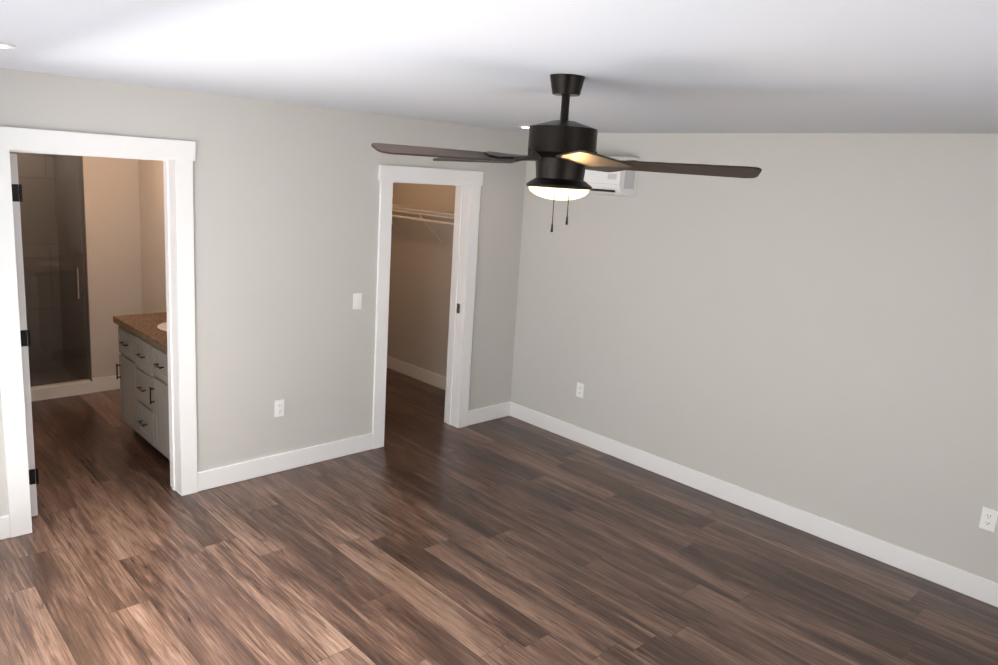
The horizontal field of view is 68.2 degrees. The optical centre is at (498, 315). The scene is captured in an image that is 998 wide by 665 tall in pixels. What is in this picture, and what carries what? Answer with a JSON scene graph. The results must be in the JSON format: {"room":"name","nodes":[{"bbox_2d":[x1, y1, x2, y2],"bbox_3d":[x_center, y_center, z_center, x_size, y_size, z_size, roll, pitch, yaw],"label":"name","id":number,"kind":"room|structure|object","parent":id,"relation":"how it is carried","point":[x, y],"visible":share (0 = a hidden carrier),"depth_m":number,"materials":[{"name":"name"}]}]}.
{"room":"empty bedroom","nodes":[
{"label":"empty bedroom","id":0,"kind":"room"},
{"bbox_2d":[83,156,141,377],"bbox_3d":[-3.748,-0.509,6.032,1.510,2.440,0.100,-7,15,-43],"label":"wall","id":1,"kind":"structure","parent":0,"point":[112,209],"depth_m":6.34,"materials":[{"name":"beige paint"}]},
{"bbox_2d":[92,375,119,392],"bbox_3d":[-3.402,0.592,6.560,0.390,0.127,0.016,-7,15,-43],"label":"baseboard","id":2,"kind":"structure","parent":1,"relation":"attached to","point":[107,383],"depth_m":6.49,"materials":[{"name":"white wood"}]},
{"bbox_2d":[138,159,165,313],"bbox_3d":[-2.680,-0.454,6.096,0.120,2.440,3.330,-7,15,-43],"label":"wall","id":3,"kind":"structure","parent":0,"point":[152,222],"depth_m":6.26,"materials":[{"name":"beige paint"}]},
{"bbox_2d":[0,68,527,516],"bbox_3d":[-1.574,-0.137,4.787,4.950,2.440,0.150,-7,15,-43],"label":"wall","id":4,"kind":"structure","parent":0,"point":[286,208],"depth_m":4.83,"materials":[{"name":"beige paint"}]},
{"bbox_2d":[0,515,10,539],"bbox_3d":[-2.942,1.167,3.669,0.860,0.127,0.020,-7,15,-43],"label":"baseboard","id":5,"kind":"structure","parent":4,"relation":"attached to","point":[4,520],"depth_m":3.94,"materials":[{"name":"white wood"}]},
{"bbox_2d":[10,153,38,516],"bbox_3d":[-2.844,0.082,4.279,0.179,2.018,0.794,-7,15,-43],"label":"bathroom door","id":6,"kind":"structure","parent":4,"relation":"in","point":[24,331],"depth_m":4.00,"materials":[{"name":"white paint"},{"name":"black metal"}]},
{"bbox_2d":[0,126,197,537],"bbox_3d":[-2.260,0.079,4.173,1.029,2.159,0.195,-7,15,-43],"label":"door frame","id":7,"kind":"structure","parent":4,"relation":"attached to","point":[177,157],"depth_m":4.07,"materials":[{"name":"white wood"}]},
{"bbox_2d":[274,399,283,416],"bbox_3d":[-1.477,0.622,4.958,0.070,0.116,0.008,-7,15,-43],"label":"electrical outlet plate","id":8,"kind":"object","parent":4,"relation":"attached to","point":[278,404],"depth_m":4.95,"materials":[{"name":"white plastic"}]},
{"bbox_2d":[197,433,372,491],"bbox_3d":[-1.428,0.994,5.092,1.310,0.127,0.016,-7,15,-43],"label":"baseboard","id":9,"kind":"structure","parent":4,"relation":"attached to","point":[220,476],"depth_m":5.03,"materials":[{"name":"white wood"}]},
{"bbox_2d":[353,293,361,309],"bbox_3d":[-1.004,-0.103,5.232,0.070,0.116,0.010,-7,15,-43],"label":"switch plate","id":10,"kind":"object","parent":4,"relation":"attached to","point":[357,300],"visible":1,"depth_m":5.23,"materials":[{"name":"white plastic"}]},
{"bbox_2d":[372,165,483,448],"bbox_3d":[-0.605,-0.081,5.733,0.969,2.099,0.195,-7,15,-43],"label":"door frame","id":11,"kind":"structure","parent":4,"relation":"attached to","point":[468,184],"depth_m":5.81,"materials":[{"name":"white wood"}]},
{"bbox_2d":[467,401,511,425],"bbox_3d":[-0.093,0.842,6.342,0.480,0.127,0.020,-7,15,-43],"label":"baseboard","id":12,"kind":"structure","parent":4,"relation":"attached to","point":[475,416],"depth_m":6.34,"materials":[{"name":"white wood"}]},
{"bbox_2d":[0,368,997,664],"bbox_3d":[-0.582,1.386,3.914,4.950,0.100,10.000,-7,15,-43],"label":"floor","id":13,"kind":"structure","parent":0,"point":[426,534],"depth_m":3.95,"materials":[{"name":"brown wood"}]},
{"bbox_2d":[30,367,92,401],"bbox_3d":[-4.240,0.588,6.375,1.080,0.100,0.910,-7,15,-43],"label":"shower base","id":14,"kind":"object","parent":13,"relation":"on","point":[60,390],"depth_m":6.36,"materials":[{"name":"white tile"}]},
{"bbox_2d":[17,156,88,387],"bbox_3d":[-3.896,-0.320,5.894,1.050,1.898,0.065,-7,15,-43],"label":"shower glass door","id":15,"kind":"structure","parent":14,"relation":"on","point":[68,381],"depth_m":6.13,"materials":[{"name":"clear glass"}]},
{"bbox_2d":[113,312,169,461],"bbox_3d":[-2.251,0.440,5.230,0.574,1.060,1.120,-7,15,-43],"label":"bathroom vanity","id":16,"kind":"object","parent":13,"relation":"on","point":[143,361],"visible":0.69,"depth_m":5.07,"materials":[{"name":"grey paint"}]},
{"bbox_2d":[0,0,997,133],"bbox_3d":[-0.424,-1.115,3.442,4.950,0.120,10.000,-7,15,-43],"label":"ceiling","id":17,"kind":"structure","parent":0,"point":[786,66],"depth_m":2.32,"materials":[{"name":"white paint"}]},
{"bbox_2d":[0,42,15,48],"bbox_3d":[-1.886,-1.012,2.747,0.143,0.010,0.143,12,14,39],"label":"recessed light","id":18,"kind":"object","parent":17,"relation":"in","point":[6,45],"depth_m":2.75,"materials":[{"name":"white"}]},
{"bbox_2d":[371,74,761,231],"bbox_3d":[0.198,-0.600,2.743,1.357,0.555,1.304,-7,15,-43],"label":"ceiling fan","id":19,"kind":"object","parent":17,"relation":"hanging from","point":[563,154],"visible":1,"depth_m":2.61,"materials":[{"name":"brown metal"}]},
{"bbox_2d":[387,133,997,582],"bbox_3d":[1.046,-0.110,5.517,0.150,2.440,7.870,-7,15,-43],"label":"wall","id":20,"kind":"structure","parent":0,"point":[805,321],"depth_m":4.64,"materials":[{"name":"beige paint"}]},
{"bbox_2d":[387,356,445,389],"bbox_3d":[-0.855,0.574,7.503,0.020,0.127,2.460,-7,15,-43],"label":"baseboard","id":21,"kind":"structure","parent":20,"relation":"attached to","point":[439,381],"depth_m":7.47,"materials":[{"name":"white wood"}]},
{"bbox_2d":[392,204,453,241],"bbox_3d":[-0.871,-0.893,7.128,0.311,0.309,2.410,-7,15,-43],"label":"wire closet shelf","id":22,"kind":"object","parent":20,"relation":"attached to","point":[404,209],"visible":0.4,"depth_m":6.83,"materials":[{"name":"white metal"}]},
{"bbox_2d":[576,382,583,397],"bbox_3d":[0.649,0.597,5.910,0.008,0.116,0.070,-7,15,-43],"label":"electrical outlet plate","id":23,"kind":"object","parent":20,"relation":"attached to","point":[580,387],"depth_m":5.91,"materials":[{"name":"white plastic"}]},
{"bbox_2d":[583,156,638,196],"bbox_3d":[0.648,-1.066,5.564,0.206,0.280,0.821,-7,15,-43],"label":"air conditioner","id":24,"kind":"object","parent":20,"relation":"in","point":[621,183],"visible":0.44,"depth_m":5.30,"materials":[{"name":"white plastic"}]},
{"bbox_2d":[508,402,997,606],"bbox_3d":[1.796,1.260,4.761,0.020,0.127,4.990,-7,15,-43],"label":"baseboard","id":25,"kind":"structure","parent":20,"relation":"attached to","point":[920,566],"depth_m":4.72,"materials":[{"name":"white wood"}]},
{"bbox_2d":[979,507,997,531],"bbox_3d":[2.590,1.078,3.900,0.008,0.116,0.070,-7,15,-43],"label":"electrical outlet plate","id":26,"kind":"object","parent":20,"relation":"attached to","point":[988,519],"depth_m":3.90,"materials":[{"name":"white plastic"}]},
{"bbox_3d":[-4.370,-0.670,6.676,1.510,2.440,0.120,-7,15,-43],"label":"wall","id":27,"kind":"structure","parent":0,"visible":0},
{"bbox_2d":[10,152,61,370],"bbox_3d":[-4.482,-0.641,6.484,1.080,2.440,0.010,-7,15,-43],"label":"shower door","id":28,"kind":"structure","parent":27,"relation":"attached to","point":[40,213],"depth_m":6.77,"materials":[{"name":"glass"}]},
{"bbox_2d":[50,154,91,380],"bbox_3d":[-3.779,-0.604,6.523,0.010,2.440,0.870,-7,15,-43],"label":"shower door","id":29,"kind":"structure","parent":27,"relation":"attached to","point":[80,182],"depth_m":6.54,"materials":[{"name":"glass"}]}
]}

